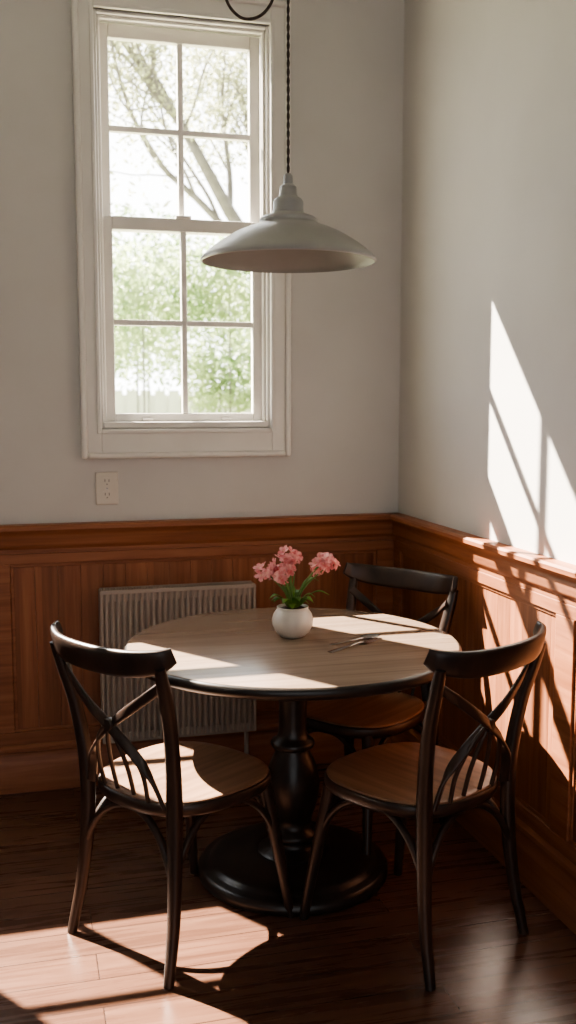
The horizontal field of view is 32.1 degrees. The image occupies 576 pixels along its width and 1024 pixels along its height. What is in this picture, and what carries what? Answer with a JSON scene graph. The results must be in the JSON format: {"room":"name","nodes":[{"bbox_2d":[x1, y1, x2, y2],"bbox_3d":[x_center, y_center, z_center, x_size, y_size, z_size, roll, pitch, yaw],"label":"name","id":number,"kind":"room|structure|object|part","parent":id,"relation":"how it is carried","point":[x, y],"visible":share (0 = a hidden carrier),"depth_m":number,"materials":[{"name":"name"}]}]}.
{"room":"dining room","nodes":[
{"label":"dining room","id":0,"kind":"room"},
{"bbox_2d":[0,0,403,718],"bbox_3d":[-1.302,-0.566,3.701,3.920,3.300,0.160,-2,7,-15],"label":"wall","id":1,"kind":"structure","parent":0,"point":[347,56],"depth_m":3.89,"materials":[{"name":"paint"}]},
{"bbox_2d":[95,472,118,504],"bbox_3d":[-0.693,-0.090,3.829,0.086,0.126,0.012,-2,7,-15],"label":"wall outlet","id":2,"kind":"object","parent":1,"relation":"attached to","point":[106,483],"visible":1,"depth_m":3.83,"materials":[{"name":"plastic"}]},
{"bbox_2d":[102,477,111,485],"bbox_3d":[-0.692,-0.116,3.823,0.038,0.034,0.004,-2,7,-15],"label":"socket","id":3,"kind":"object","parent":2,"relation":"attached to","point":[106,481],"depth_m":3.82,"materials":[{"name":"plastic"}]},
{"bbox_2d":[102,491,111,499],"bbox_3d":[-0.692,-0.064,3.829,0.038,0.034,0.004,-2,7,-15],"label":"socket","id":4,"kind":"object","parent":2,"relation":"attached to","point":[106,495],"depth_m":3.83,"materials":[{"name":"plastic"}]},
{"bbox_2d":[71,0,290,458],"bbox_3d":[-0.385,-1.068,3.790,0.817,1.722,0.036,-2,7,-15],"label":"window frame","id":5,"kind":"structure","parent":1,"relation":"attached to","point":[74,3],"depth_m":3.76,"materials":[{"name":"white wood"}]},
{"bbox_2d":[93,8,269,428],"bbox_3d":[-0.412,-1.090,3.881,0.665,1.529,0.164,-2,7,-15],"label":"window","id":6,"kind":"structure","parent":1,"relation":"in","point":[118,223],"depth_m":3.83,"materials":[{"name":"white paint"}]},
{"bbox_2d":[109,44,248,215],"bbox_3d":[-0.415,-1.457,3.852,0.541,0.653,0.030,-2,7,-15],"label":"muntins","id":7,"kind":"object","parent":6,"relation":"attached to","point":[179,133],"depth_m":3.84,"materials":[{"name":"white wood"}]},
{"bbox_3d":[-0.415,-1.457,3.852,0.625,0.753,0.034,-2,7,-15],"label":"sash","id":8,"kind":"part","parent":6,"relation":"part of","materials":[{"name":"white wood"}]},
{"bbox_2d":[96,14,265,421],"bbox_3d":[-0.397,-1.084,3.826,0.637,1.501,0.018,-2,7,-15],"label":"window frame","id":9,"kind":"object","parent":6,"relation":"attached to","point":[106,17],"visible":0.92,"depth_m":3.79,"materials":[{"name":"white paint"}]},
{"bbox_2d":[114,232,251,412],"bbox_3d":[-0.405,-0.733,3.894,0.541,0.692,0.030,-2,7,-15],"label":"muntins","id":10,"kind":"object","parent":6,"relation":"attached to","point":[183,323],"depth_m":3.88,"materials":[{"name":"white wood"}]},
{"bbox_3d":[-0.399,-0.749,3.887,0.350,0.781,0.044,-2,7,-15],"label":"sash hardware","id":11,"kind":"part","parent":6,"relation":"part of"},
{"bbox_2d":[104,421,267,427],"bbox_3d":[-0.411,-0.348,3.960,0.641,0.024,0.172,-2,7,-15],"label":"sill","id":12,"kind":"structure","parent":1,"relation":"attached to","point":[169,424],"depth_m":3.88,"materials":[{"name":"white paint"}]},
{"bbox_2d":[0,722,389,794],"bbox_3d":[-1.276,0.992,3.781,3.600,0.186,0.036,-2,7,-15],"label":"baseboard","id":13,"kind":"structure","parent":1,"relation":"attached to","point":[44,766],"depth_m":3.88,"materials":[{"name":"brown wood"}]},
{"bbox_2d":[0,540,393,745],"bbox_3d":[-1.290,0.532,3.732,3.575,0.737,0.024,-2,7,-15],"label":"wainscot","id":14,"kind":"structure","parent":1,"relation":"attached to","point":[72,579],"depth_m":3.86,"materials":[{"name":"brown wood"}]},
{"bbox_2d":[98,581,255,753],"bbox_3d":[-0.430,0.673,3.921,0.602,0.788,0.114,-2,7,-15],"label":"radiator","id":15,"kind":"object","parent":14,"relation":"attached to","point":[124,612],"visible":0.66,"depth_m":3.85,"materials":[{"name":"metal"}]},
{"bbox_2d":[99,581,254,594],"bbox_3d":[-0.424,0.292,3.855,0.594,0.015,0.068,-2,7,-15],"label":"grille","id":16,"kind":"object","parent":15,"relation":"attached to","point":[232,587],"depth_m":3.85,"materials":[{"name":"metal"}]},
{"bbox_2d":[0,513,401,554],"bbox_3d":[-1.274,0.111,3.672,3.600,0.110,0.058,-2,7,-15],"label":"trim","id":17,"kind":"structure","parent":1,"relation":"attached to","point":[235,531],"depth_m":3.90,"materials":[{"name":"brown wood"}]},
{"bbox_2d":[0,763,575,1023],"bbox_3d":[-0.525,1.446,1.011,3.920,0.100,6.160,-2,7,-15],"label":"floor","id":18,"kind":"structure","parent":0,"point":[361,963],"depth_m":2.78,"materials":[{"name":"brown wood"}]},
{"bbox_2d":[49,621,294,989],"bbox_3d":[-0.329,0.746,2.800,0.481,0.899,0.579,6,8,41],"label":"dining chair","id":19,"kind":"object","parent":18,"relation":"on","point":[173,779],"visible":1,"depth_m":2.67,"materials":[{"name":"brown wood"}]},
{"bbox_3d":[-0.597,0.770,2.799,0.116,0.852,0.043,-2,7,-19],"label":"leg","id":20,"kind":"part","parent":19,"relation":"part of","materials":[{"name":"brown wood"}]},
{"bbox_3d":[-0.498,0.653,2.683,0.033,0.216,0.104,-1,7,-13],"label":"rod","id":21,"kind":"part","parent":19,"relation":"part of","materials":[{"name":"brown wood"}]},
{"bbox_3d":[-0.470,0.661,2.667,0.023,0.204,0.072,2,7,14],"label":"rod","id":22,"kind":"part","parent":19,"relation":"part of","materials":[{"name":"brown wood"}]},
{"bbox_3d":[-0.485,0.361,2.579,0.481,0.086,0.108,6,8,41],"label":"crest rail","id":23,"kind":"part","parent":19,"relation":"part of","materials":[{"name":"brown wood"}]},
{"bbox_3d":[-0.433,0.665,2.635,0.072,0.204,0.023,-2,7,-21],"label":"rod","id":24,"kind":"part","parent":19,"relation":"part of","materials":[{"name":"brown wood"}]},
{"bbox_3d":[-0.413,0.662,2.609,0.104,0.216,0.033,1,6,6],"label":"rod","id":25,"kind":"part","parent":19,"relation":"part of","materials":[{"name":"brown wood"}]},
{"bbox_3d":[-0.299,0.799,2.538,0.043,0.852,0.116,1,7,12],"label":"leg","id":26,"kind":"part","parent":19,"relation":"part of","materials":[{"name":"brown wood"}]},
{"bbox_3d":[-0.298,0.733,2.835,0.443,0.008,0.436,6,8,41],"label":"seat panel","id":27,"kind":"part","parent":19,"relation":"part of","materials":[{"name":"brown wood"}]},
{"bbox_3d":[-0.304,0.944,3.124,0.042,0.431,0.114,1,7,11],"label":"leg","id":28,"kind":"part","parent":19,"relation":"part of","materials":[{"name":"brown wood"}]},
{"bbox_3d":[-0.036,0.971,2.889,0.114,0.431,0.042,-2,7,-18],"label":"leg","id":29,"kind":"part","parent":19,"relation":"part of","materials":[{"name":"brown wood"}]},
{"bbox_2d":[124,607,461,916],"bbox_3d":[0.015,0.776,3.172,1.046,0.750,1.046,-2,7,-15],"label":"round pedestal table","id":30,"kind":"object","parent":18,"relation":"on","point":[239,654],"visible":0.91,"depth_m":3.08,"materials":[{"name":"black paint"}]},
{"bbox_2d":[253,545,340,638],"bbox_3d":[0.028,0.249,3.182,0.276,0.295,0.138,-2,7,-15],"label":"potted flower","id":31,"kind":"object","parent":30,"relation":"on","point":[292,619],"visible":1,"depth_m":3.15,"materials":[{"name":"pink plant"}]},
{"bbox_3d":[0.015,0.348,3.188,0.132,0.098,0.132,-2,7,-15],"label":"pot","id":32,"kind":"part","parent":31,"relation":"part of","materials":[{"name":"ceramic"}]},
{"bbox_2d":[327,637,378,652],"bbox_3d":[0.201,0.406,3.063,0.031,0.009,0.222,6,9,43],"label":"fork","id":33,"kind":"object","parent":30,"relation":"on","point":[368,640],"visible":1,"depth_m":3.05,"materials":[{"name":"silver metal"}]},
{"bbox_3d":[0.176,0.409,3.037,0.021,0.009,0.150,6,9,43],"label":"handle","id":34,"kind":"part","parent":33,"relation":"part of","materials":[{"name":"silver metal"}]},
{"bbox_2d":[330,634,379,644],"bbox_3d":[0.210,0.399,3.127,0.187,0.009,0.044,-4,8,-32],"label":"spoon","id":35,"kind":"object","parent":30,"relation":"on","point":[367,636],"visible":1,"depth_m":3.14,"materials":[{"name":"silver metal"}]},
{"bbox_3d":[0.185,0.401,3.111,0.128,0.007,0.017,-4,8,-32],"label":"handle","id":36,"kind":"part","parent":35,"relation":"part of","materials":[{"name":"silver metal"}]},
{"bbox_2d":[361,634,379,638],"bbox_3d":[0.262,0.395,3.159,0.065,0.009,0.044,-4,8,-32],"label":"bowl","id":37,"kind":"object","parent":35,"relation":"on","point":[368,636],"depth_m":3.17,"materials":[{"name":"silver metal"}]},
{"bbox_2d":[307,563,457,854],"bbox_3d":[0.271,0.669,3.486,0.481,0.899,0.579,5,8,39],"label":"dining chair","id":38,"kind":"object","parent":18,"relation":"on","point":[368,719],"visible":0.45,"depth_m":3.45,"materials":[{"name":"brown wood"}]},
{"bbox_3d":[0.233,0.663,3.752,0.043,0.852,0.116,1,7,10],"label":"leg","id":39,"kind":"part","parent":38,"relation":"part of","materials":[{"name":"brown wood"}]},
{"bbox_3d":[0.240,0.664,3.448,0.443,0.008,0.436,5,8,39],"label":"seat panel","id":40,"kind":"part","parent":38,"relation":"part of","materials":[{"name":"brown wood"}]},
{"bbox_3d":[0.253,0.934,3.214,0.042,0.431,0.114,1,6,9],"label":"leg","id":41,"kind":"part","parent":38,"relation":"part of","materials":[{"name":"brown wood"}]},
{"bbox_3d":[0.421,0.244,3.621,0.481,0.086,0.108,5,8,39],"label":"crest rail","id":42,"kind":"part","parent":38,"relation":"part of","materials":[{"name":"brown wood"}]},
{"bbox_3d":[0.538,0.691,3.500,0.116,0.852,0.043,-2,7,-21],"label":"leg","id":43,"kind":"part","parent":38,"relation":"part of","materials":[{"name":"brown wood"}]},
{"bbox_2d":[299,621,546,991],"bbox_3d":[0.384,0.747,2.792,0.482,0.899,0.579,-6,9,-42],"label":"dining chair","id":44,"kind":"object","parent":18,"relation":"on","point":[424,781],"visible":1,"depth_m":2.66,"materials":[{"name":"brown wood"}]},
{"bbox_3d":[0.089,0.972,2.877,0.114,0.431,0.042,2,7,18],"label":"leg","id":45,"kind":"part","parent":44,"relation":"part of","materials":[{"name":"brown wood"}]},
{"bbox_3d":[0.354,0.945,3.115,0.042,0.431,0.114,-1,7,-12],"label":"leg","id":46,"kind":"part","parent":44,"relation":"part of","materials":[{"name":"brown wood"}]},
{"bbox_3d":[0.352,0.734,2.826,0.443,0.008,0.436,-6,9,-42],"label":"seat panel","id":47,"kind":"part","parent":44,"relation":"part of","materials":[{"name":"brown wood"}]},
{"bbox_3d":[0.358,0.800,2.530,0.043,0.852,0.116,-1,7,-13],"label":"leg","id":48,"kind":"part","parent":44,"relation":"part of","materials":[{"name":"brown wood"}]},
{"bbox_3d":[0.470,0.663,2.602,0.104,0.216,0.033,-1,6,-7],"label":"rod","id":49,"kind":"part","parent":44,"relation":"part of","materials":[{"name":"brown wood"}]},
{"bbox_3d":[0.490,0.666,2.628,0.072,0.204,0.023,2,7,20],"label":"rod","id":50,"kind":"part","parent":44,"relation":"part of","materials":[{"name":"brown wood"}]},
{"bbox_3d":[0.526,0.662,2.661,0.023,0.204,0.072,-2,7,-15],"label":"rod","id":51,"kind":"part","parent":44,"relation":"part of","materials":[{"name":"brown wood"}]},
{"bbox_3d":[0.542,0.362,2.573,0.481,0.086,0.108,-6,9,-42],"label":"crest rail","id":52,"kind":"part","parent":44,"relation":"part of","materials":[{"name":"brown wood"}]},
{"bbox_3d":[0.554,0.654,2.677,0.033,0.216,0.104,1,7,12],"label":"rod","id":53,"kind":"part","parent":44,"relation":"part of","materials":[{"name":"brown wood"}]},
{"bbox_3d":[0.652,0.770,2.794,0.116,0.852,0.043,2,7,18],"label":"leg","id":54,"kind":"part","parent":44,"relation":"part of","materials":[{"name":"brown wood"}]},
{"bbox_2d":[398,0,575,564],"bbox_3d":[1.311,-0.289,1.229,0.160,3.300,6.000,-2,7,-15],"label":"wall","id":55,"kind":"structure","parent":0,"point":[487,401],"depth_m":3.28,"materials":[{"name":"paint"}]},
{"bbox_2d":[389,512,575,606],"bbox_3d":[1.206,0.380,1.275,0.058,0.110,6.000,-2,7,-15],"label":"trim","id":56,"kind":"structure","parent":55,"relation":"attached to","point":[550,577],"depth_m":3.24,"materials":[{"name":"brown wood"}]},
{"bbox_2d":[390,729,575,934],"bbox_3d":[1.217,1.261,1.377,0.036,0.186,6.000,-2,7,-15],"label":"baseboard","id":57,"kind":"structure","parent":55,"relation":"attached to","point":[544,871],"depth_m":3.05,"materials":[{"name":"brown wood"}]},
{"bbox_2d":[393,540,575,865],"bbox_3d":[1.222,0.802,1.327,0.024,0.737,6.000,-2,7,-15],"label":"wainscot","id":58,"kind":"structure","parent":55,"relation":"attached to","point":[490,611],"depth_m":3.14,"materials":[{"name":"brown wood"}]},
{"bbox_3d":[-0.525,-1.933,0.632,3.920,0.100,6.160,-2,7,-15],"label":"ceiling","id":59,"kind":"structure","parent":0,"visible":0},
{"bbox_2d":[200,0,375,272],"bbox_3d":[0.001,-1.440,2.923,0.527,1.390,0.527,-5,8,-39],"label":"pendant lamp","id":60,"kind":"object","parent":59,"relation":"hanging from","point":[287,239],"visible":1,"depth_m":2.93,"materials":[{"name":"metal"}]},
{"bbox_3d":[0.001,-0.877,2.986,0.527,0.258,0.527,-2,7,-15],"label":"lamp shade","id":61,"kind":"part","parent":60,"relation":"part of","materials":[{"name":"metal"}]},
{"bbox_3d":[0.001,-0.803,2.995,0.516,0.108,0.516,-2,7,-15],"label":"lamp shade","id":62,"kind":"part","parent":60,"relation":"part of","materials":[{"name":"metal"}]},
{"bbox_3d":[0.001,-1.554,2.911,0.009,1.122,0.010,-2,7,-15],"label":"twisted cord","id":63,"kind":"part","parent":60,"relation":"part of","materials":[{"name":"fabric"}]},
{"label":"outside","id":64,"kind":"structure","parent":0,"visible":0},
{"bbox_3d":[-0.559,-0.895,27.315,70.000,0.090,44.820,-2,7,-15],"label":"lawn","id":65,"kind":"structure","parent":64,"visible":0},
{"bbox_2d":[108,40,247,221],"bbox_3d":[-0.900,-3.245,10.822,5.124,8.248,3.620,-4,8,-35],"label":"tree","id":66,"kind":"object","parent":65,"relation":"on","point":[147,73],"visible":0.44,"depth_m":10.71,"materials":[{"name":"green plant"}]},
{"bbox_2d":[111,202,250,412],"bbox_3d":[-1.316,-2.141,15.142,6.556,5.080,5.711,-2,7,-15],"label":"shrubs","id":67,"kind":"object","parent":65,"relation":"on","point":[201,302],"visible":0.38,"depth_m":13.23,"materials":[{"name":"green plant"}]},
{"bbox_2d":[115,390,250,412],"bbox_3d":[-1.567,-1.236,19.650,16.130,2.285,0.140,-2,7,-15],"label":"fence","id":68,"kind":"object","parent":65,"relation":"on","point":[160,402],"visible":0.03,"depth_m":19.23,"materials":[{"name":"white wood"}]}
]}

